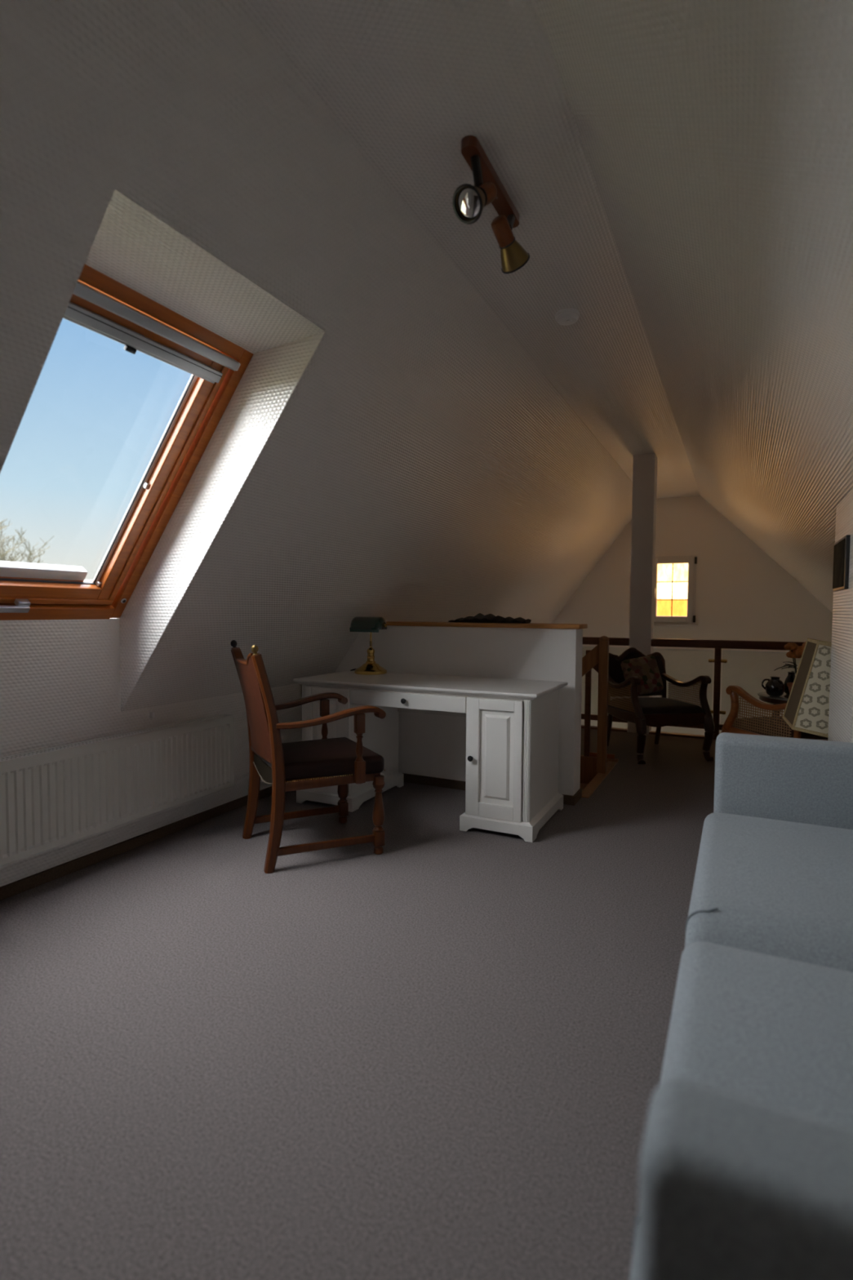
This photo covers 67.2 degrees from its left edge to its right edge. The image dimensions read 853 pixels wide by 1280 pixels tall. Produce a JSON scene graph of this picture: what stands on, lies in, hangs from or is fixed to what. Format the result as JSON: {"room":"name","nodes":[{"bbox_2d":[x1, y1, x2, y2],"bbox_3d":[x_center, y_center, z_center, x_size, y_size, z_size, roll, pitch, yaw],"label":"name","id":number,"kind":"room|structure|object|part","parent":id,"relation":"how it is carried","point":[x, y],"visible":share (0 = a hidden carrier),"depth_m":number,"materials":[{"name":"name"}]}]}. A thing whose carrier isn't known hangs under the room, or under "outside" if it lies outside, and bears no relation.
{"room":"home office","nodes":[
{"label":"home office","id":0,"kind":"room"},
{"bbox_2d":[0,617,302,886],"bbox_3d":[-1.056,1.712,4.067,0.120,3.716,11.650,2,3,26],"label":"wall","id":1,"kind":"structure","parent":0,"point":[60,684],"depth_m":2.85,"materials":[{"name":"white paint"}]},
{"bbox_2d":[0,713,234,866],"bbox_3d":[-1.605,0.660,2.619,0.102,0.404,2.215,2,3,26],"label":"radiator","id":2,"kind":"object","parent":1,"relation":"attached to","point":[52,797],"visible":1,"depth_m":2.87,"materials":[{"name":"white metal"}]},
{"bbox_2d":[0,713,232,763],"bbox_3d":[-1.596,0.463,2.608,0.074,0.008,2.212,2,3,26],"label":"grille","id":3,"kind":"object","parent":2,"relation":"attached to","point":[65,749],"depth_m":2.90,"materials":[{"name":"white metal"}]},
{"bbox_2d":[0,786,271,901],"bbox_3d":[-2.113,1.047,1.698,0.014,0.050,6.520,2,3,26],"label":"baseboard","id":4,"kind":"structure","parent":1,"relation":"attached to","point":[7,891],"depth_m":3.02,"materials":[{"name":"dark brown wood"}]},
{"bbox_2d":[149,711,154,718],"bbox_3d":[-1.364,0.372,3.191,0.022,0.030,0.015,2,3,26],"label":"clip","id":5,"kind":"object","parent":1,"relation":"attached to","point":[151,713],"visible":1,"depth_m":3.18,"materials":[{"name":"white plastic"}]},
{"bbox_2d":[0,188,325,711],"bbox_3d":[-1.110,-0.435,2.330,1.192,1.615,1.026,2,3,26],"label":"window reveal","id":6,"kind":"structure","parent":1,"relation":"attached to","point":[131,246],"depth_m":2.55,"materials":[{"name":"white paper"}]},
{"bbox_2d":[581,724,716,739],"bbox_3d":[2.356,1.011,6.053,4.242,0.260,0.080,2,3,26],"label":"trim","id":7,"kind":"structure","parent":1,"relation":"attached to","point":[653,732],"depth_m":6.05,"materials":[{"name":"brown wood"}]},
{"bbox_2d":[581,636,804,737],"bbox_3d":[2.360,0.439,6.016,4.212,0.895,0.060,2,3,26],"label":"glass balustrade","id":8,"kind":"object","parent":7,"relation":"on","point":[717,645],"visible":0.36,"depth_m":5.86,"materials":[{"name":"brown wood"}]},
{"bbox_3d":[1.208,0.754,6.591,1.655,0.052,0.036,2,3,26],"label":"rail","id":9,"kind":"part","parent":8,"relation":"part of","materials":[{"name":"brown wood"}]},
{"bbox_3d":[1.213,-0.004,6.556,1.655,0.074,0.060,2,3,26],"label":"rail","id":10,"kind":"part","parent":8,"relation":"part of","materials":[{"name":"brown wood"}]},
{"bbox_3d":[3.192,0.811,5.626,2.356,0.052,0.036,2,3,26],"label":"rail","id":11,"kind":"part","parent":8,"relation":"part of","materials":[{"name":"brown wood"}]},
{"bbox_3d":[2.656,0.484,5.873,0.054,0.823,0.044,2,3,26],"label":"post","id":12,"kind":"part","parent":8,"relation":"part of","materials":[{"name":"brown wood"}]},
{"bbox_3d":[3.197,0.053,5.591,2.356,0.074,0.060,2,3,26],"label":"rail","id":13,"kind":"part","parent":8,"relation":"part of","materials":[{"name":"brown wood"}]},
{"bbox_2d":[0,0,632,711],"bbox_3d":[-0.362,-0.703,3.625,1.580,2.043,11.650,2,3,26],"label":"ceiling","id":14,"kind":"structure","parent":0,"point":[420,464],"depth_m":2.68,"materials":[{"name":"white paint"}]},
{"bbox_2d":[0,264,253,620],"bbox_3d":[-1.324,-0.687,2.424,0.933,1.240,1.066,2,3,26],"label":"window","id":15,"kind":"structure","parent":14,"relation":"in","point":[100,304],"depth_m":2.61,"materials":[{"name":"brown wood"}]},
{"bbox_3d":[-1.637,-0.119,2.464,0.027,0.028,0.222,2,3,26],"label":"handle","id":16,"kind":"part","parent":15,"relation":"part of","materials":[{"name":"silver metal"}]},
{"bbox_3d":[-1.605,-0.147,2.550,0.034,0.032,0.048,2,3,26],"label":"handle","id":17,"kind":"part","parent":15,"relation":"part of","materials":[{"name":"silver metal"}]},
{"bbox_2d":[0,728,715,1279],"bbox_3d":[0.338,1.188,1.912,4.442,0.220,9.240,2,3,26],"label":"floor","id":18,"kind":"structure","parent":0,"point":[439,1054],"depth_m":1.73,"materials":[{"name":"carpet"}]},
{"bbox_2d":[230,640,386,873],"bbox_3d":[-0.590,0.512,3.146,0.629,1.013,0.594,-1,3,-27],"label":"armchair","id":19,"kind":"object","parent":18,"relation":"on","point":[340,762],"visible":1,"depth_m":2.98,"materials":[{"name":"brown wood"}]},
{"bbox_3d":[-0.847,0.078,2.993,0.045,0.062,0.448,-1,3,-27],"label":"rail","id":20,"kind":"part","parent":19,"relation":"part of","materials":[{"name":"brown wood"}]},
{"bbox_3d":[-0.912,0.525,3.249,0.143,0.974,0.040,-1,3,-27],"label":"leg","id":21,"kind":"part","parent":19,"relation":"part of","materials":[{"name":"brown wood"}]},
{"bbox_3d":[-0.809,0.299,3.023,0.124,0.490,0.444,-1,3,-27],"label":"backrest","id":22,"kind":"part","parent":19,"relation":"part of","materials":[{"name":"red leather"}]},
{"bbox_3d":[-0.773,0.553,3.054,0.028,0.026,0.444,-1,3,-27],"label":"rail","id":23,"kind":"part","parent":19,"relation":"part of","materials":[{"name":"brown wood"}]},
{"bbox_3d":[-0.695,0.545,2.826,0.143,0.974,0.040,-1,3,-27],"label":"leg","id":24,"kind":"part","parent":19,"relation":"part of","materials":[{"name":"brown wood"}]},
{"bbox_3d":[-0.669,0.327,3.392,0.512,0.077,0.069,-1,3,-27],"label":"arm","id":25,"kind":"part","parent":19,"relation":"part of","materials":[{"name":"brown wood"}]},
{"bbox_3d":[-0.429,0.350,2.925,0.512,0.077,0.069,-1,3,-27],"label":"arm","id":26,"kind":"part","parent":19,"relation":"part of","materials":[{"name":"brown wood"}]},
{"bbox_3d":[-0.448,0.648,2.960,0.482,0.048,0.026,-1,3,-27],"label":"seat rail","id":27,"kind":"part","parent":19,"relation":"part of","materials":[{"name":"brown wood"}]},
{"bbox_3d":[-0.539,0.585,3.176,0.505,0.106,0.532,-1,3,-27],"label":"seat","id":28,"kind":"part","parent":19,"relation":"part of","materials":[{"name":"brown leather"}]},
{"bbox_3d":[-0.528,0.615,3.183,0.487,0.006,0.530,-1,3,-27],"label":"nailhead trim","id":29,"kind":"part","parent":19,"relation":"part of","materials":[{"name":"brown wood"}]},
{"bbox_3d":[-0.457,0.813,3.510,0.060,0.372,0.060,-1,3,-27],"label":"leg","id":30,"kind":"part","parent":19,"relation":"part of","materials":[{"name":"brown wood"}]},
{"bbox_3d":[-0.229,0.835,3.066,0.060,0.372,0.060,-1,3,-27],"label":"leg","id":31,"kind":"part","parent":19,"relation":"part of","materials":[{"name":"brown wood"}]},
{"bbox_2d":[293,670,568,842],"bbox_3d":[0.011,0.613,3.809,1.493,0.750,0.664,2,3,26],"label":"desk","id":32,"kind":"object","parent":18,"relation":"on","point":[513,725],"visible":0.82,"depth_m":3.46,"materials":[{"name":"white paint"}]},
{"bbox_3d":[-0.593,0.579,3.779,0.191,0.490,0.011,2,3,26],"label":"raised panel","id":33,"kind":"part","parent":32,"relation":"part of","materials":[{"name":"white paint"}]},
{"bbox_3d":[-0.578,0.588,3.772,0.304,0.620,0.020,2,3,26],"label":"door","id":34,"kind":"part","parent":32,"relation":"part of","materials":[{"name":"white paint"}]},
{"bbox_2d":[350,616,386,675],"bbox_3d":[-0.396,0.032,4.203,0.345,0.369,0.212,2,3,34],"label":"desk lamp","id":35,"kind":"object","parent":32,"relation":"on","point":[358,624],"visible":1,"depth_m":4.11,"materials":[{"name":"gold metal"}]},
{"bbox_3d":[-0.374,-0.110,4.149,0.231,0.080,0.123,2,3,26],"label":"lamp shade","id":36,"kind":"part","parent":35,"relation":"part of","materials":[{"name":"green glass"}]},
{"bbox_3d":[-0.124,0.334,3.513,0.030,0.030,0.031,2,3,26],"label":"knob","id":37,"kind":"part","parent":32,"relation":"part of","materials":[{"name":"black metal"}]},
{"bbox_3d":[-0.113,0.334,3.536,0.716,0.084,0.020,2,3,26],"label":"drawer","id":38,"kind":"part","parent":32,"relation":"part of","materials":[{"name":"white paint"}]},
{"bbox_3d":[0.140,0.369,4.058,0.723,0.216,0.018,2,3,26],"label":"rail","id":39,"kind":"part","parent":32,"relation":"part of","materials":[{"name":"white paint"}]},
{"bbox_3d":[0.230,0.618,3.350,0.030,0.030,0.031,2,3,26],"label":"knob","id":40,"kind":"part","parent":32,"relation":"part of","materials":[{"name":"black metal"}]},
{"bbox_3d":[0.348,0.615,3.321,0.304,0.620,0.020,2,3,26],"label":"door","id":41,"kind":"part","parent":32,"relation":"part of","materials":[{"name":"white paint"}]},
{"bbox_3d":[0.362,0.606,3.315,0.191,0.490,0.011,2,3,26],"label":"raised panel","id":42,"kind":"part","parent":32,"relation":"part of","materials":[{"name":"white paint"}]},
{"bbox_2d":[579,635,614,790],"bbox_3d":[0.441,1.371,4.912,1.775,2.840,1.095,2,3,26],"label":"staircase","id":43,"kind":"structure","parent":18,"relation":"attached to","point":[597,658],"depth_m":4.59,"materials":[{"name":"brown wood"}]},
{"bbox_3d":[1.271,0.499,5.058,0.040,0.840,0.040,2,3,26],"label":"stair post","id":44,"kind":"part","parent":43,"relation":"part of","materials":[{"name":"brown wood"}]},
{"bbox_3d":[0.513,0.800,4.986,1.606,1.595,0.035,2,3,26],"label":"handrail","id":45,"kind":"part","parent":43,"relation":"part of","materials":[{"name":"brown wood"}]},
{"bbox_3d":[1.374,0.904,5.025,0.195,0.035,0.024,2,3,26],"label":"foot rail","id":46,"kind":"part","parent":43,"relation":"part of","materials":[{"name":"brown wood"}]},
{"bbox_3d":[1.264,0.490,4.605,0.072,1.040,0.072,2,3,26],"label":"newel post","id":47,"kind":"part","parent":43,"relation":"part of","materials":[{"name":"brown wood"}]},
{"bbox_2d":[607,647,715,764],"bbox_3d":[1.864,0.517,5.289,0.666,0.873,0.741,0,3,-12],"label":"armchair","id":48,"kind":"object","parent":18,"relation":"on","point":[655,712],"visible":0.84,"depth_m":5.10,"materials":[{"name":"brown wood"}]},
{"bbox_3d":[1.571,0.750,5.537,0.037,0.346,0.096,0,3,-12],"label":"leg","id":49,"kind":"part","parent":48,"relation":"part of","materials":[{"name":"brown wood"}]},
{"bbox_3d":[1.579,0.439,5.212,0.004,0.240,0.510,0,3,-12],"label":"cane panel","id":50,"kind":"part","parent":48,"relation":"part of","materials":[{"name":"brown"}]},
{"bbox_3d":[1.593,0.604,5.213,0.045,0.085,0.574,0,3,-9],"label":"seat rail","id":51,"kind":"part","parent":48,"relation":"part of","materials":[{"name":"brown wood"}]},
{"bbox_3d":[1.576,0.334,5.226,0.067,0.123,0.588,0,3,-8],"label":"arm rail","id":52,"kind":"part","parent":48,"relation":"part of","materials":[{"name":"brown wood"}]},
{"bbox_3d":[1.806,0.293,5.566,0.560,0.372,0.145,0,3,-12],"label":"backrest","id":53,"kind":"part","parent":48,"relation":"part of","materials":[{"name":"fabric"}]},
{"bbox_3d":[1.798,0.166,5.603,0.610,0.186,0.066,0,3,-12],"label":"crest rail","id":54,"kind":"part","parent":48,"relation":"part of","materials":[{"name":"brown wood"}]},
{"bbox_3d":[1.646,0.777,4.936,0.088,0.384,0.114,0,3,-12],"label":"leg","id":55,"kind":"part","parent":48,"relation":"part of","materials":[{"name":"brown wood"}]},
{"bbox_2d":[621,655,663,695],"bbox_3d":[1.827,0.303,5.438,0.346,0.340,0.182,0,3,-15],"label":"floral cushion","id":56,"kind":"object","parent":48,"relation":"on","point":[646,668],"visible":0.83,"depth_m":5.38,"materials":[{"name":"fabric"}]},
{"bbox_3d":[1.869,0.561,5.264,0.536,0.141,0.562,0,3,-12],"label":"seat","id":57,"kind":"part","parent":48,"relation":"part of","materials":[{"name":"fabric"}]},
{"bbox_3d":[2.036,0.749,5.633,0.037,0.346,0.096,0,3,-12],"label":"leg","id":58,"kind":"part","parent":48,"relation":"part of","materials":[{"name":"brown wood"}]},
{"bbox_3d":[1.925,0.621,4.994,0.570,0.100,0.030,0,3,-12],"label":"rail","id":59,"kind":"part","parent":48,"relation":"part of","materials":[{"name":"brown wood"}]},
{"bbox_3d":[2.154,0.437,5.331,0.004,0.240,0.510,0,3,-12],"label":"cane panel","id":60,"kind":"part","parent":48,"relation":"part of","materials":[{"name":"brown wicker"}]},
{"bbox_3d":[2.152,0.333,5.345,0.067,0.123,0.588,0,3,-15],"label":"arm rail","id":61,"kind":"part","parent":48,"relation":"part of","materials":[{"name":"brown wood"}]},
{"bbox_3d":[2.206,0.775,5.052,0.088,0.384,0.114,0,3,-12],"label":"leg","id":62,"kind":"part","parent":48,"relation":"part of","materials":[{"name":"brown wood"}]},
{"bbox_2d":[629,732,852,1279],"bbox_3d":[1.077,0.694,1.342,1.001,0.830,2.190,2,3,26],"label":"sofa","id":63,"kind":"object","parent":18,"relation":"on","point":[746,1167],"visible":1,"depth_m":1.08,"materials":[{"name":"grey fabric"}]},
{"bbox_2d":[629,941,852,1279],"bbox_3d":[0.717,0.781,0.946,0.698,0.201,0.879,2,3,26],"label":"seat cushion","id":64,"kind":"object","parent":63,"relation":"on","point":[776,1031],"depth_m":1.11,"materials":[{"name":"grey fabric"}]},
{"bbox_3d":[0.605,0.772,0.431,0.888,0.650,0.135,2,3,26],"label":"arm","id":65,"kind":"part","parent":63,"relation":"part of","materials":[{"name":"grey fabric"}]},
{"bbox_2d":[684,812,852,973],"bbox_3d":[1.136,0.744,1.807,0.698,0.201,1.029,2,3,26],"label":"seat cushion","id":66,"kind":"object","parent":63,"relation":"on","point":[776,884],"depth_m":1.70,"materials":[{"name":"grey fabric"}]},
{"bbox_3d":[1.505,0.693,2.277,0.888,0.650,0.135,2,3,26],"label":"arm","id":67,"kind":"part","parent":63,"relation":"part of","materials":[{"name":"grey fabric"}]},
{"bbox_2d":[757,691,789,715],"bbox_3d":[2.943,0.694,5.008,0.660,0.513,0.660,2,3,26],"label":"round table","id":68,"kind":"object","parent":18,"relation":"on","point":[763,696],"visible":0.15,"depth_m":4.93,"materials":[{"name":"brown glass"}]},
{"bbox_2d":[761,676,785,697],"bbox_3d":[2.691,0.361,4.959,0.139,0.152,0.136,-1,3,-21],"label":"vase","id":69,"kind":"object","parent":68,"relation":"on","point":[774,687],"visible":1,"depth_m":4.92,"materials":[{"name":"black ceramic"}]},
{"bbox_3d":[2.631,0.343,4.986,0.057,0.085,0.019,2,3,26],"label":"handle","id":70,"kind":"part","parent":69,"relation":"part of","materials":[{"name":"black ceramic"}]},
{"bbox_3d":[2.944,0.468,4.998,0.630,0.039,0.630,2,3,26],"label":"table frame","id":71,"kind":"part","parent":68,"relation":"part of","materials":[{"name":"brown wood"}]},
{"bbox_3d":[2.944,0.442,4.996,0.660,0.010,0.660,2,3,26],"label":"glass","id":72,"kind":"part","parent":68,"relation":"part of","materials":[{"name":"grey"}]},
{"bbox_2d":[783,671,795,694],"bbox_3d":[2.906,0.343,5.105,0.124,0.178,0.110,0,3,-12],"label":"jug","id":73,"kind":"object","parent":68,"relation":"on","point":[790,677],"visible":0.34,"depth_m":5.08,"materials":[{"name":"black ceramic"}]},
{"bbox_2d":[773,641,806,693],"bbox_3d":[2.841,0.223,4.914,0.225,0.435,0.238,-1,3,-32],"label":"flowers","id":74,"kind":"object","parent":68,"relation":"on","point":[796,651],"visible":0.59,"depth_m":4.90,"materials":[{"name":"plant"}]},
{"bbox_3d":[2.843,0.387,4.910,0.154,0.108,0.153,2,3,26],"label":"pot","id":75,"kind":"part","parent":74,"relation":"part of","materials":[{"name":"ceramic"}]},
{"bbox_2d":[720,685,827,740],"bbox_3d":[2.472,0.567,4.279,0.666,0.873,0.741,0,3,-15],"label":"armchair","id":76,"kind":"object","parent":18,"relation":"on","point":[775,725],"visible":0.3,"depth_m":4.25,"materials":[{"name":"brown wicker"}]},
{"bbox_3d":[2.112,0.799,4.516,0.088,0.384,0.114,0,3,-15],"label":"leg","id":77,"kind":"part","parent":76,"relation":"part of","materials":[{"name":"brown wood"}]},
{"bbox_3d":[2.195,0.653,4.230,0.045,0.085,0.574,0,3,-18],"label":"seat rail","id":78,"kind":"part","parent":76,"relation":"part of","materials":[{"name":"brown wood"}]},
{"bbox_3d":[2.192,0.386,4.187,0.067,0.123,0.588,-1,3,-19],"label":"arm rail","id":79,"kind":"part","parent":76,"relation":"part of","materials":[{"name":"brown wood"}]},
{"bbox_3d":[2.187,0.489,4.210,0.004,0.240,0.510,0,3,-15],"label":"cane panel","id":80,"kind":"part","parent":76,"relation":"part of","materials":[{"name":"brown wicker"}]},
{"bbox_3d":[2.465,0.609,4.307,0.536,0.141,0.562,0,3,-15],"label":"seat","id":81,"kind":"part","parent":76,"relation":"part of","materials":[{"name":"brown wicker"}]},
{"bbox_2d":[782,638,831,737],"bbox_3d":[2.263,0.505,3.597,0.432,1.016,0.372,1,3,22],"label":"cushion","id":82,"kind":"object","parent":18,"relation":"on","point":[806,710],"visible":0.42,"depth_m":3.47,"materials":[{"name":"white fabric"}]},
{"bbox_3d":[2.122,0.239,3.642,0.112,0.473,0.360,1,3,22],"label":"shade panel","id":83,"kind":"part","parent":82,"relation":"part of","materials":[{"name":"beige fabric"}]},
{"bbox_3d":[2.201,0.284,3.428,0.420,0.534,0.019,1,3,22],"label":"shade panel","id":84,"kind":"part","parent":82,"relation":"part of","materials":[{"name":"white fabric"}]},
{"bbox_2d":[334,625,582,795],"bbox_3d":[0.138,0.437,4.304,1.752,1.058,0.180,2,3,26],"label":"wall","id":85,"kind":"structure","parent":0,"point":[431,745],"depth_m":4.16,"materials":[{"name":"white paint"}]},
{"bbox_2d":[386,621,587,629],"bbox_3d":[0.278,-0.101,4.213,1.498,0.027,0.224,2,3,26],"label":"trim","id":86,"kind":"structure","parent":85,"relation":"on","point":[530,625],"depth_m":4.04,"materials":[{"name":"brown wood"}]},
{"bbox_2d":[448,613,531,623],"bbox_3d":[0.396,-0.143,4.159,0.547,0.062,0.180,2,3,26],"label":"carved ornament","id":87,"kind":"object","parent":86,"relation":"on","point":[479,618],"visible":1,"depth_m":4.09,"materials":[{"name":"wood"}]},
{"bbox_2d":[402,773,582,805],"bbox_3d":[0.143,0.939,4.316,1.750,0.055,0.194,2,3,26],"label":"baseboard","id":88,"kind":"structure","parent":85,"relation":"attached to","point":[409,778],"depth_m":4.22,"materials":[{"name":"dark brown wood"}]},
{"bbox_2d":[580,755,618,798],"bbox_3d":[0.441,1.051,4.901,1.807,0.260,1.110,2,3,26],"label":"trim","id":89,"kind":"structure","parent":85,"relation":"attached to","point":[588,764],"depth_m":5.02,"materials":[{"name":"brown wood"}]},
{"bbox_2d":[237,0,700,498],"bbox_3d":[0.648,-1.682,3.091,0.753,0.120,11.650,2,3,26],"label":"ceiling","id":90,"kind":"structure","parent":0,"point":[406,81],"depth_m":2.12,"materials":[{"name":"white paint"}]},
{"bbox_2d":[452,135,529,273],"bbox_3d":[0.245,-1.447,2.200,0.132,0.272,0.508,2,3,29],"label":"ceiling spotlight","id":91,"kind":"object","parent":90,"relation":"attached to","point":[468,202],"visible":1,"depth_m":2.10,"materials":[{"name":"brown wood"}]},
{"bbox_3d":[0.134,-1.376,2.024,0.089,0.072,0.062,2,3,26],"label":"bulb","id":92,"kind":"part","parent":91,"relation":"part of","materials":[{"name":"silver metal"}]},
{"bbox_3d":[0.163,-1.506,2.065,0.036,0.090,0.038,2,3,26],"label":"swivel arm","id":93,"kind":"part","parent":91,"relation":"part of","materials":[{"name":"black metal"}]},
{"bbox_3d":[0.301,-1.509,2.324,0.029,0.121,0.128,1,3,13],"label":"swivel arm","id":94,"kind":"part","parent":91,"relation":"part of","materials":[{"name":"black metal"}]},
{"bbox_2d":[555,308,579,325],"bbox_3d":[0.702,-1.604,3.202,0.120,0.046,0.120,2,3,26],"label":"smoke detector","id":95,"kind":"object","parent":90,"relation":"attached to","point":[565,317],"visible":1,"depth_m":3.17,"materials":[{"name":"white plastic"}]},
{"bbox_2d":[551,495,832,735],"bbox_3d":[3.496,0.678,8.378,4.642,5.445,0.160,2,3,26],"label":"wall","id":96,"kind":"structure","parent":0,"point":[743,594],"depth_m":8.17,"materials":[{"name":"white paint"}]},
{"bbox_2d":[653,555,697,624],"bbox_3d":[3.209,-0.652,8.377,0.576,0.882,0.150,2,3,26],"label":"window","id":97,"kind":"structure","parent":96,"relation":"in","point":[673,600],"depth_m":8.36,"materials":[{"name":"white glass"}]},
{"bbox_3d":[3.125,-0.646,8.425,0.180,0.223,0.010,2,3,26],"label":"pane","id":98,"kind":"part","parent":97,"relation":"part of","materials":[{"name":"white glass"}]},
{"bbox_3d":[3.124,-0.421,8.435,0.180,0.210,0.010,2,3,26],"label":"pane","id":99,"kind":"part","parent":97,"relation":"part of","materials":[{"name":"yellow glass"}]},
{"bbox_3d":[3.127,-0.880,8.414,0.180,0.229,0.010,2,3,26],"label":"pane","id":100,"kind":"part","parent":97,"relation":"part of","materials":[{"name":"white glass"}]},
{"bbox_3d":[3.293,-0.417,8.353,0.180,0.210,0.010,2,3,26],"label":"pane","id":101,"kind":"part","parent":97,"relation":"part of","materials":[{"name":"yellow glass"}]},
{"bbox_3d":[3.294,-0.641,8.343,0.180,0.223,0.010,2,3,26],"label":"pane","id":102,"kind":"part","parent":97,"relation":"part of","materials":[{"name":"white glass"}]},
{"bbox_3d":[3.296,-0.875,8.332,0.180,0.229,0.010,2,3,26],"label":"pane","id":103,"kind":"part","parent":97,"relation":"part of","materials":[{"name":"white glass"}]},
{"bbox_2d":[653,623,697,626],"bbox_3d":[3.195,-0.196,8.379,0.640,0.027,0.035,2,3,26],"label":"trim","id":104,"kind":"structure","parent":96,"relation":"attached to","point":[655,624],"depth_m":8.36,"materials":[{"name":"white"}]},
{"bbox_2d":[535,0,852,612],"bbox_3d":[1.922,-0.579,2.518,2.195,2.195,11.650,2,3,26],"label":"ceiling","id":105,"kind":"structure","parent":0,"point":[717,135],"depth_m":1.76,"materials":[{"name":"white paint"}]},
{"bbox_2d":[827,488,852,742],"bbox_3d":[2.499,0.191,2.795,1.180,1.720,0.745,2,3,26],"label":"wall pier","id":106,"kind":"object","parent":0,"point":[841,693],"visible":0.5,"depth_m":3.00,"materials":[{"name":"white paint"}]},
{"bbox_2d":[832,534,850,591],"bbox_3d":[1.983,-0.360,3.074,0.020,0.243,0.397,2,3,26],"label":"picture","id":107,"kind":"object","parent":106,"relation":"attached to","point":[842,548],"visible":1,"depth_m":2.98,"materials":[{"name":"black metal"}]},
{"bbox_3d":[2.119,3.567,5.716,4.442,0.100,6.250,2,3,26],"label":"floor","id":108,"kind":"structure","parent":0,"visible":0},
{"bbox_2d":[627,453,657,733],"bbox_3d":[2.077,0.867,6.261,0.197,5.245,0.200,2,3,26],"label":"pillar","id":109,"kind":"structure","parent":108,"relation":"on","point":[644,466],"depth_m":6.10,"materials":[{"name":"white paint"}]},
{"label":"outside","id":110,"kind":"structure","parent":0,"visible":0},
{"bbox_3d":[4.350,3.923,9.181,240.000,0.300,260.000,2,3,26],"label":"ground","id":111,"kind":"structure","parent":110,"visible":0},
{"bbox_2d":[0,518,49,563],"bbox_3d":[-22.618,-1.918,32.057,7.379,9.042,6.119,2,3,26],"label":"bare tree","id":112,"kind":"object","parent":111,"relation":"on","point":[2,545],"visible":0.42,"depth_m":32.75,"materials":[{"name":"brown plant"}]}
]}

